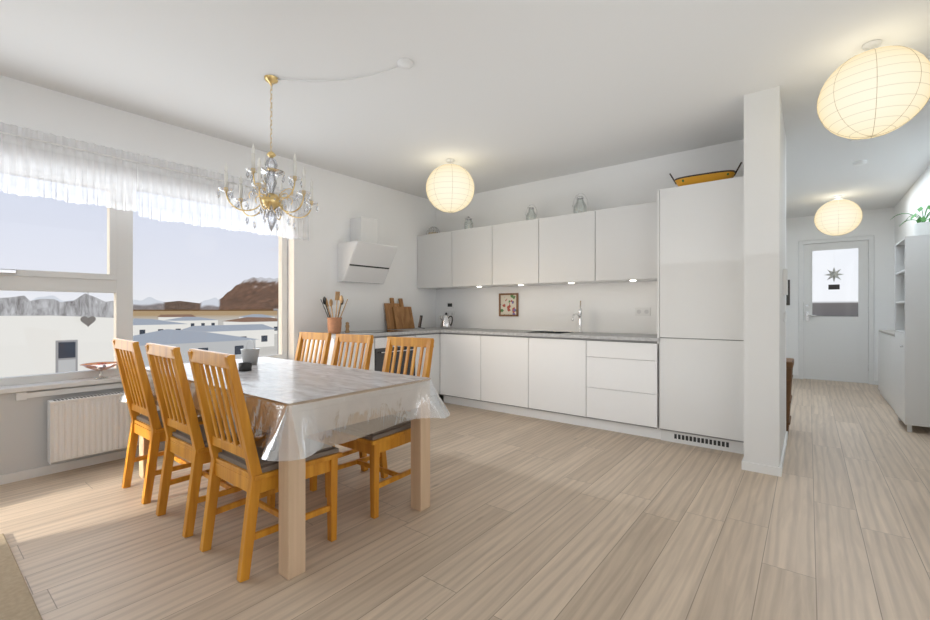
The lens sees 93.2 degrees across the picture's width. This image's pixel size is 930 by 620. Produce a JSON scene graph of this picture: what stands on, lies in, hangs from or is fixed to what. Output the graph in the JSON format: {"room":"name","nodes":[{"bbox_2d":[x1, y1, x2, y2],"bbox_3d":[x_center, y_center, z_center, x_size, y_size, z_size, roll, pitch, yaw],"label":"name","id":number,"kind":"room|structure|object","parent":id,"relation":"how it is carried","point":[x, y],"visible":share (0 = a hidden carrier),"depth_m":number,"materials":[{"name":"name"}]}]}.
{"room":"kitchen","nodes":[
{"label":"kitchen","id":0,"kind":"room"},
{"bbox_2d":[0,75,435,474],"bbox_3d":[-2.905,-0.200,3.348,0.300,2.700,8.100,0,0,38],"label":"wall","id":1,"kind":"structure","parent":0,"point":[404,219],"depth_m":4.44,"materials":[{"name":"paint"}]},
{"bbox_2d":[15,383,122,400],"bbox_3d":[-2.396,0.580,3.725,0.034,0.052,1.980,0,0,38],"label":"rail","id":2,"kind":"object","parent":1,"relation":"attached to","point":[19,396],"visible":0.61,"depth_m":3.13,"materials":[{"name":"white plastic"}]},
{"bbox_2d":[0,442,164,484],"bbox_3d":[-3.450,1.120,2.397,0.012,0.060,5.530,0,0,38],"label":"baseboard","id":3,"kind":"structure","parent":1,"relation":"attached to","point":[117,455],"depth_m":3.14,"materials":[{"name":"white wood"}]},
{"bbox_2d":[47,391,159,464],"bbox_3d":[-2.415,0.887,3.610,0.145,0.526,1.475,0,0,38],"label":"radiator","id":4,"kind":"object","parent":1,"relation":"attached to","point":[81,426],"visible":0.29,"depth_m":3.14,"materials":[{"name":"white metal"}]},
{"bbox_2d":[0,156,286,385],"bbox_3d":[-3.127,-0.260,3.046,0.100,1.574,4.044,0,0,38],"label":"window unit","id":5,"kind":"structure","parent":1,"relation":"in","point":[117,279],"depth_m":3.46,"materials":[{"name":"white"}]},
{"bbox_2d":[80,316,95,326],"bbox_3d":[-2.828,-0.004,3.300,0.016,0.263,0.090,0,0,38],"label":"heart","id":6,"kind":"object","parent":5,"relation":"hanging from","point":[87,321],"visible":1,"depth_m":3.29,"materials":[{"name":"grey"}]},
{"bbox_2d":[0,359,288,393],"bbox_3d":[-3.046,0.534,2.983,0.163,0.032,4.046,0,0,38],"label":"window sill","id":7,"kind":"structure","parent":1,"relation":"attached to","point":[45,385],"depth_m":3.10,"materials":[{"name":"white"}]},
{"bbox_2d":[80,362,116,378],"bbox_3d":[-2.761,0.459,3.337,0.250,0.114,0.246,0,0,38],"label":"glass bowl","id":8,"kind":"object","parent":7,"relation":"on","point":[100,367],"visible":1,"depth_m":3.31,"materials":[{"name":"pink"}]},
{"bbox_2d":[0,122,308,240],"bbox_3d":[-2.962,-0.967,2.936,0.112,0.496,4.340,0,0,38],"label":"valance curtain","id":9,"kind":"object","parent":1,"relation":"attached to","point":[27,136],"visible":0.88,"depth_m":3.42,"materials":[{"name":"white fabric"}]},
{"bbox_2d":[337,217,397,283],"bbox_3d":[-1.117,-0.690,5.098,0.357,0.740,0.600,0,0,38],"label":"range hood","id":10,"kind":"object","parent":1,"relation":"attached to","point":[363,256],"visible":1,"depth_m":5.03,"materials":[{"name":"white metal"}]},
{"bbox_2d":[0,378,929,619],"bbox_3d":[0.625,1.200,3.464,5.720,0.100,12.630,0,0,38],"label":"floor","id":11,"kind":"structure","parent":0,"point":[524,518],"depth_m":2.25,"materials":[{"name":"brown wood"}]},
{"bbox_2d":[0,533,42,619],"bbox_3d":[-2.025,1.144,0.770,2.340,0.012,1.920,0,0,38],"label":"rug","id":12,"kind":"object","parent":11,"relation":"on","point":[17,602],"visible":0.95,"depth_m":1.77,"materials":[{"name":"fabric"}]},
{"bbox_2d":[112,338,226,503],"bbox_3d":[-1.927,0.667,2.894,0.484,0.970,0.541,0,0,38],"label":"chair","id":13,"kind":"object","parent":11,"relation":"on","point":[146,420],"visible":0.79,"depth_m":2.72,"materials":[{"name":"brown wood"}]},
{"bbox_2d":[145,343,274,537],"bbox_3d":[-1.438,0.667,2.513,0.484,0.970,0.541,0,0,38],"label":"chair","id":14,"kind":"object","parent":11,"relation":"on","point":[186,440],"visible":0.79,"depth_m":2.34,"materials":[{"name":"brown wood"}]},
{"bbox_2d":[188,348,341,582],"bbox_3d":[-0.973,0.667,2.149,0.484,0.970,0.541,0,0,38],"label":"chair","id":15,"kind":"object","parent":11,"relation":"on","point":[248,469],"visible":0.83,"depth_m":2.01,"materials":[{"name":"brown wood"}]},
{"bbox_2d":[139,395,429,579],"bbox_3d":[-1.228,0.775,2.806,1.910,0.750,0.890,0,0,38],"label":"dining table","id":16,"kind":"object","parent":11,"relation":"on","point":[291,518],"visible":0.21,"depth_m":1.91,"materials":[{"name":"brown wood"}]},
{"bbox_2d":[119,357,449,460],"bbox_3d":[-1.228,0.512,2.806,2.136,0.230,1.117,0,0,38],"label":"tablecloth","id":17,"kind":"object","parent":16,"relation":"on","point":[332,405],"visible":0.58,"depth_m":2.22,"materials":[{"name":"clear plastic"}]},
{"bbox_2d":[238,340,259,370],"bbox_3d":[-1.496,0.305,3.044,0.385,0.182,0.274,0,0,38],"label":"bucket","id":18,"kind":"object","parent":17,"relation":"on","point":[250,357],"visible":1,"depth_m":3.13,"materials":[{"name":"silver metal"}]},
{"bbox_2d":[294,332,331,364],"bbox_3d":[-1.393,0.667,3.430,0.484,0.970,0.541,0,0,38],"label":"chair","id":19,"kind":"object","parent":11,"relation":"on","point":[313,336],"visible":0.12,"depth_m":3.60,"materials":[{"name":"brown wood"}]},
{"bbox_2d":[300,336,375,370],"bbox_3d":[-1.339,0.713,4.599,0.618,0.874,0.501,0,0,38],"label":"base cabinet","id":20,"kind":"object","parent":11,"relation":"on","point":[372,366],"depth_m":4.41,"materials":[{"name":"white paint"}]},
{"bbox_2d":[310,334,373,491],"bbox_3d":[-0.992,0.667,3.116,0.484,0.970,0.541,0,0,38],"label":"chair","id":21,"kind":"object","parent":11,"relation":"on","point":[358,339],"visible":0.27,"depth_m":3.25,"materials":[{"name":"brown wood"}]},
{"bbox_2d":[325,336,433,518],"bbox_3d":[-0.527,0.667,2.753,0.484,0.970,0.541,0,0,38],"label":"chair","id":22,"kind":"object","parent":11,"relation":"on","point":[376,446],"visible":0.42,"depth_m":2.65,"materials":[{"name":"brown wood"}]},
{"bbox_2d":[376,336,415,375],"bbox_3d":[-1.000,0.713,5.033,0.618,0.874,0.600,0,0,38],"label":"oven","id":23,"kind":"object","parent":11,"relation":"on","point":[381,341],"depth_m":4.79,"materials":[{"name":"white paint"}]},
{"bbox_2d":[416,332,439,403],"bbox_3d":[-0.683,0.713,5.439,0.618,0.874,0.430,0,0,38],"label":"base cabinet","id":24,"kind":"object","parent":11,"relation":"on","point":[435,364],"depth_m":5.34,"materials":[{"name":"white paint"}]},
{"bbox_2d":[323,328,439,335],"bbox_3d":[-1.021,0.261,4.991,0.636,0.030,1.510,0,0,38],"label":"countertop","id":25,"kind":"structure","parent":24,"relation":"on","point":[416,331],"depth_m":4.90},
{"bbox_2d":[321,292,347,333],"bbox_3d":[-1.356,0.028,4.588,0.240,0.431,0.251,0,0,38],"label":"pot","id":26,"kind":"object","parent":25,"relation":"on","point":[334,324],"visible":1,"depth_m":4.55,"materials":[{"name":"ceramic"}]},
{"bbox_2d":[345,322,349,332],"bbox_3d":[-1.252,0.185,4.684,0.048,0.115,0.048,0,0,38],"label":"pepper mill","id":27,"kind":"object","parent":25,"relation":"on","point":[347,328],"visible":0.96,"depth_m":4.67,"materials":[{"name":"brown wood"}]},
{"bbox_2d":[364,329,403,331],"bbox_3d":[-1.003,0.243,5.034,0.480,0.004,0.560,0,0,38],"label":"cooktop","id":28,"kind":"object","parent":25,"relation":"in","point":[390,330],"depth_m":5.17,"materials":[{"name":"black glass"}]},
{"bbox_2d":[384,298,414,329],"bbox_3d":[-0.839,0.044,5.636,0.127,0.397,0.430,0,0,38],"label":"cutting boards","id":29,"kind":"object","parent":25,"relation":"on","point":[399,315],"visible":0.9,"depth_m":5.60,"materials":[{"name":"brown wood"}]},
{"bbox_2d":[418,315,424,328],"bbox_3d":[-0.559,0.156,5.672,0.078,0.171,0.110,0,0,-17],"label":"stand","id":30,"kind":"object","parent":25,"relation":"on","point":[420,321],"visible":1,"depth_m":5.63,"materials":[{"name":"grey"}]},
{"bbox_2d":[440,332,479,408],"bbox_3d":[0.125,0.713,5.471,0.620,0.874,0.614,0,0,38],"label":"base cabinet","id":31,"kind":"object","parent":11,"relation":"on","point":[459,352],"depth_m":5.23,"materials":[{"name":"white paint"}]},
{"bbox_2d":[480,336,527,416],"bbox_3d":[0.614,0.713,5.090,0.620,0.874,0.614,0,0,38],"label":"base cabinet","id":32,"kind":"object","parent":11,"relation":"on","point":[503,359],"depth_m":4.85,"materials":[{"name":"white paint"}]},
{"bbox_2d":[528,336,587,426],"bbox_3d":[1.110,0.713,4.702,0.640,0.874,0.614,0,0,38],"label":"base cabinet","id":33,"kind":"object","parent":11,"relation":"on","point":[557,366],"depth_m":4.45,"materials":[{"name":"white paint"}]},
{"bbox_2d":[440,328,659,339],"bbox_3d":[0.636,0.261,5.060,3.164,0.030,0.638,0,0,38],"label":"countertop","id":34,"kind":"structure","parent":33,"relation":"on","point":[471,331],"depth_m":4.59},
{"bbox_2d":[440,313,452,328],"bbox_3d":[-0.248,0.138,5.778,0.228,0.210,0.156,0,0,38],"label":"kettle","id":35,"kind":"object","parent":34,"relation":"on","point":[446,322],"visible":1,"depth_m":5.72,"materials":[{"name":"silver metal"}]},
{"bbox_2d":[572,301,582,331],"bbox_3d":[1.202,0.070,4.731,0.052,0.346,0.236,0,0,38],"label":"faucet","id":36,"kind":"object","parent":34,"relation":"on","point":[579,314],"visible":1,"depth_m":4.79,"materials":[{"name":"silver metal"}]},
{"bbox_2d":[588,340,659,438],"bbox_3d":[1.626,0.713,4.299,0.670,0.874,0.614,0,0,38],"label":"base cabinet","id":37,"kind":"object","parent":11,"relation":"on","point":[624,375],"depth_m":4.04,"materials":[{"name":"white paint"}]},
{"bbox_2d":[656,176,743,453],"bbox_3d":[2.142,0.048,3.895,0.676,2.204,0.614,0,0,38],"label":"tall cabinet","id":38,"kind":"object","parent":11,"relation":"on","point":[678,377],"depth_m":3.65,"materials":[{"name":"white paint"}]},
{"bbox_2d":[669,162,741,185],"bbox_3d":[2.121,-1.158,3.901,0.570,0.203,0.238,0,0,38],"label":"trough","id":39,"kind":"object","parent":38,"relation":"on","point":[703,177],"visible":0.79,"depth_m":3.81,"materials":[{"name":"paint"}]},
{"bbox_2d":[786,358,793,431],"bbox_3d":[2.918,0.810,4.255,0.416,0.680,0.396,0,0,38],"label":"wicker basket","id":40,"kind":"object","parent":11,"relation":"on","point":[789,367],"visible":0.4,"depth_m":4.01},
{"bbox_2d":[878,330,881,394],"bbox_3d":[5.624,0.726,5.760,0.262,0.850,0.597,0,0,38],"label":"base cabinet","id":41,"kind":"object","parent":11,"relation":"on","point":[879,334],"depth_m":5.91,"materials":[{"name":"white paint"}]},
{"bbox_2d":[882,334,889,404],"bbox_3d":[5.259,0.726,5.294,0.262,0.850,0.586,0,0,38],"label":"base cabinet","id":42,"kind":"object","parent":11,"relation":"on","point":[886,363],"depth_m":5.42,"materials":[{"name":"white paint"}]},
{"bbox_2d":[882,330,894,333],"bbox_3d":[5.262,0.288,5.292,0.256,0.026,1.790,0,0,38],"label":"countertop","id":43,"kind":"structure","parent":42,"relation":"on","point":[883,331],"depth_m":5.63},
{"bbox_2d":[890,334,894,410],"bbox_3d":[4.895,0.726,4.828,0.262,0.850,0.597,0,0,38],"label":"base cabinet","id":44,"kind":"object","parent":11,"relation":"on","point":[892,336],"depth_m":5.03,"materials":[{"name":"white paint"}]},
{"bbox_2d":[895,235,929,431],"bbox_3d":[4.448,0.228,4.304,0.321,1.844,0.620,0,0,38],"label":"shelf unit","id":45,"kind":"object","parent":11,"relation":"on","point":[912,330],"visible":1,"depth_m":4.12,"materials":[{"name":"white paint"}]},
{"bbox_2d":[890,205,929,235],"bbox_3d":[4.312,-0.847,4.205,0.368,0.303,0.333,0,0,38],"label":"plant pot","id":46,"kind":"object","parent":45,"relation":"on","point":[922,227],"visible":0.98,"depth_m":4.15,"materials":[{"name":"white ceramic"}]},
{"bbox_2d":[0,0,929,218],"bbox_3d":[0.625,-1.600,3.464,5.720,0.100,12.630,0,0,38],"label":"ceiling","id":47,"kind":"structure","parent":0,"point":[488,95],"depth_m":2.91,"materials":[{"name":"white paint"}]},
{"bbox_2d":[217,75,318,231],"bbox_3d":[-1.294,-1.037,2.940,0.618,1.024,0.628,0,0,38],"label":"chandelier","id":48,"kind":"object","parent":47,"relation":"hanging from","point":[271,202],"visible":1,"depth_m":2.92,"materials":[{"name":"gold metal"}]},
{"bbox_2d":[277,58,412,81],"bbox_3d":[-0.784,-1.534,2.848,0.863,0.029,0.457,0,0,38],"label":"cable","id":49,"kind":"object","parent":47,"relation":"attached to","point":[404,63],"visible":0.96,"depth_m":2.79,"materials":[{"name":"white plastic"}]},
{"bbox_2d":[426,159,473,212],"bbox_3d":[-0.152,-1.279,4.548,0.504,0.537,0.504,0,0,38],"label":"pendant lantern","id":50,"kind":"object","parent":47,"relation":"hanging from","point":[449,187],"visible":1,"depth_m":4.37,"materials":[{"name":"white paper"}]},
{"bbox_2d":[814,195,862,235],"bbox_3d":[5.065,-1.279,5.979,0.504,0.537,0.504,0,0,38],"label":"pendant lantern","id":51,"kind":"object","parent":47,"relation":"hanging from","point":[837,217],"visible":1,"depth_m":5.83,"materials":[{"name":"white paper"}]},
{"bbox_2d":[853,160,866,165],"bbox_3d":[4.117,-1.532,4.588,0.110,0.035,0.108,0,0,38],"label":"smoke detector","id":52,"kind":"object","parent":47,"relation":"attached to","point":[859,162],"depth_m":4.56,"materials":[{"name":"white plastic"}]},
{"bbox_2d":[817,40,929,139],"bbox_3d":[2.371,-1.279,2.564,0.504,0.537,0.504,0,0,38],"label":"pendant lantern","id":53,"kind":"object","parent":47,"relation":"hanging from","point":[873,90],"visible":1,"depth_m":2.42,"materials":[{"name":"white paper"}]},
{"bbox_2d":[436,140,739,333],"bbox_3d":[1.237,-0.200,5.125,4.040,2.700,0.200,0,0,38],"label":"wall","id":54,"kind":"structure","parent":0,"point":[606,307],"depth_m":4.99,"materials":[{"name":"white paint"}]},
{"bbox_2d":[417,231,451,288],"bbox_3d":[-0.291,-0.653,5.942,0.616,0.707,0.384,0,0,38],"label":"upper cabinet","id":55,"kind":"object","parent":54,"relation":"attached to","point":[434,251],"depth_m":5.78,"materials":[{"name":"white paint"}]},
{"bbox_2d":[426,227,439,233],"bbox_3d":[-0.433,-1.076,6.024,0.206,0.133,0.206,0,0,38],"label":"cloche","id":56,"kind":"object","parent":55,"relation":"on","point":[437,229],"visible":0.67,"depth_m":5.96,"materials":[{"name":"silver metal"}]},
{"bbox_2d":[447,302,453,308],"bbox_3d":[-0.205,-0.065,6.112,0.120,0.090,0.016,0,0,38],"label":"electrical outlet plate","id":57,"kind":"object","parent":54,"relation":"attached to","point":[450,305],"depth_m":6.10,"materials":[{"name":"white plastic"}]},
{"bbox_2d":[446,311,454,316],"bbox_3d":[-0.204,0.058,6.114,0.150,0.085,0.012,0,0,38],"label":"electrical outlet plate","id":58,"kind":"object","parent":54,"relation":"attached to","point":[451,313],"depth_m":6.09,"materials":[{"name":"white plastic"}]},
{"bbox_2d":[452,225,491,287],"bbox_3d":[0.196,-0.653,5.562,0.620,0.707,0.384,0,0,38],"label":"upper cabinet","id":59,"kind":"object","parent":54,"relation":"attached to","point":[471,247],"depth_m":5.41,"materials":[{"name":"white paint"}]},
{"bbox_2d":[465,216,472,228],"bbox_3d":[0.048,-1.111,5.698,0.110,0.205,0.110,0,0,38],"label":"glass jar","id":60,"kind":"object","parent":59,"relation":"on","point":[468,219],"visible":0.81,"depth_m":5.72,"materials":[{"name":"clear glass"}]},
{"bbox_2d":[499,293,518,315],"bbox_3d":[0.546,-0.065,5.524,0.280,0.290,0.018,0,0,38],"label":"picture","id":61,"kind":"object","parent":54,"relation":"attached to","point":[508,304],"visible":1,"depth_m":5.52},
{"bbox_2d":[492,218,547,286],"bbox_3d":[0.684,-0.653,5.180,0.620,0.707,0.384,0,0,38],"label":"upper cabinet","id":62,"kind":"object","parent":54,"relation":"attached to","point":[515,245],"depth_m":5.02,"materials":[{"name":"white paint"}]},
{"bbox_2d":[525,204,536,219],"bbox_3d":[0.773,-1.119,5.132,0.156,0.223,0.117,0,0,38],"label":"lantern","id":63,"kind":"object","parent":62,"relation":"on","point":[528,215],"visible":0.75,"depth_m":5.15,"materials":[{"name":"clear glass"}]},
{"bbox_2d":[540,210,599,283],"bbox_3d":[1.181,-0.653,4.792,0.640,0.707,0.384,0,0,38],"label":"upper cabinet","id":64,"kind":"object","parent":54,"relation":"attached to","point":[567,242],"depth_m":4.62,"materials":[{"name":"white paint"}]},
{"bbox_2d":[572,193,587,212],"bbox_3d":[1.246,-1.136,4.762,0.178,0.256,0.135,0,0,38],"label":"lantern","id":65,"kind":"object","parent":64,"relation":"on","point":[579,198],"visible":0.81,"depth_m":4.77,"materials":[{"name":"clear glass"}]},
{"bbox_2d":[596,202,655,282],"bbox_3d":[1.690,-0.653,4.395,0.652,0.707,0.384,0,0,38],"label":"upper cabinet","id":66,"kind":"object","parent":54,"relation":"attached to","point":[625,235],"depth_m":4.25,"materials":[{"name":"white paint"}]},
{"bbox_2d":[635,308,650,315],"bbox_3d":[1.829,0.017,4.526,0.150,0.085,0.012,0,0,38],"label":"electrical outlet plate","id":67,"kind":"object","parent":54,"relation":"attached to","point":[638,311],"depth_m":4.52,"materials":[{"name":"white plastic"}]},
{"bbox_2d":[740,86,785,466],"bbox_3d":[2.389,-0.200,3.489,0.210,2.700,0.960,0,0,38],"label":"wall","id":68,"kind":"structure","parent":0,"point":[758,151],"depth_m":3.12,"materials":[{"name":"white paint"}]},
{"bbox_2d":[742,457,748,469],"bbox_3d":[2.107,1.120,3.308,0.012,0.060,0.352,0,0,38],"label":"baseboard","id":69,"kind":"structure","parent":68,"relation":"attached to","point":[744,464],"depth_m":3.16,"materials":[{"name":"white wood"}]},
{"bbox_2d":[777,431,787,476],"bbox_3d":[2.537,1.120,3.500,0.013,0.060,1.184,0,0,38],"label":"baseboard","id":70,"kind":"structure","parent":68,"relation":"attached to","point":[779,469],"depth_m":3.27,"materials":[{"name":"white wood"}]},
{"bbox_2d":[783,269,787,321],"bbox_3d":[2.573,-0.110,3.529,0.027,0.420,0.230,0,0,38],"label":"switch","id":71,"kind":"object","parent":68,"relation":"attached to","point":[785,281],"visible":0.89,"depth_m":3.44,"materials":[{"name":"white plastic"}]},
{"bbox_2d":[786,207,893,380],"bbox_3d":[5.831,-0.200,7.284,1.820,2.700,0.200,0,0,38],"label":"wall","id":72,"kind":"structure","parent":0,"point":[878,224],"depth_m":6.80,"materials":[{"name":"white paint"}]},
{"bbox_2d":[786,280,789,304],"bbox_3d":[5.363,-0.295,7.506,0.290,0.430,0.023,0,0,38],"label":"framed picture","id":73,"kind":"object","parent":72,"relation":"attached to","point":[788,299],"visible":0.21,"depth_m":7.42,"materials":[{"name":"mirror"}]},
{"bbox_2d":[799,235,873,384],"bbox_3d":[5.965,-0.001,7.098,0.922,2.301,0.128,0,0,38],"label":"door unit","id":74,"kind":"structure","parent":72,"relation":"in","point":[838,348],"depth_m":7.05,"materials":[{"name":"white wood"}]},
{"bbox_2d":[894,165,929,329],"bbox_3d":[2.800,-0.200,1.765,0.200,2.700,12.630,0,0,38],"label":"wall","id":75,"kind":"structure","parent":0,"point":[915,198],"depth_m":5.54,"materials":[{"name":"white paint"}]},
{"label":"outside","id":76,"kind":"structure","parent":0,"visible":0},
{"bbox_2d":[33,277,277,310],"bbox_3d":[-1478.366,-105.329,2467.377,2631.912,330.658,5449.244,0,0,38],"label":"mountain","id":77,"kind":"structure","parent":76,"point":[254,301],"depth_m":3549.86},
{"bbox_2d":[133,311,276,355],"bbox_3d":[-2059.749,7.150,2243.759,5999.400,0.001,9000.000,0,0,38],"label":"ground","id":78,"kind":"structure","parent":76,"point":[220,316],"depth_m":699.20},
{"bbox_2d":[0,316,113,377],"bbox_3d":[-49.010,3.720,3.297,43.100,6.860,64.850,0,0,38],"label":"building","id":79,"kind":"structure","parent":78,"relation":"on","point":[91,336],"depth_m":14.21,"materials":[{"name":"white paint"}]},
{"bbox_2d":[133,309,277,364],"bbox_3d":[-10.908,3.500,226.184,208.896,7.300,378.822,0,0,38],"label":"town","id":80,"kind":"object","parent":78,"relation":"on","point":[156,331],"depth_m":80.88},
{"bbox_2d":[803,245,857,377],"bbox_3d":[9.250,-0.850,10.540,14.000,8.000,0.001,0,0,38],"label":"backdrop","id":81,"kind":"structure","parent":76,"point":[845,264],"depth_m":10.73,"materials":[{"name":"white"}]},
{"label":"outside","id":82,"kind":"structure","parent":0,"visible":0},
{"bbox_2d":[0,293,113,317],"bbox_3d":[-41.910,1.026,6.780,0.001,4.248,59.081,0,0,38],"label":"tree band","id":83,"kind":"object","parent":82,"point":[22,306],"depth_m":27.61,"materials":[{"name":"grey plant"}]}
]}

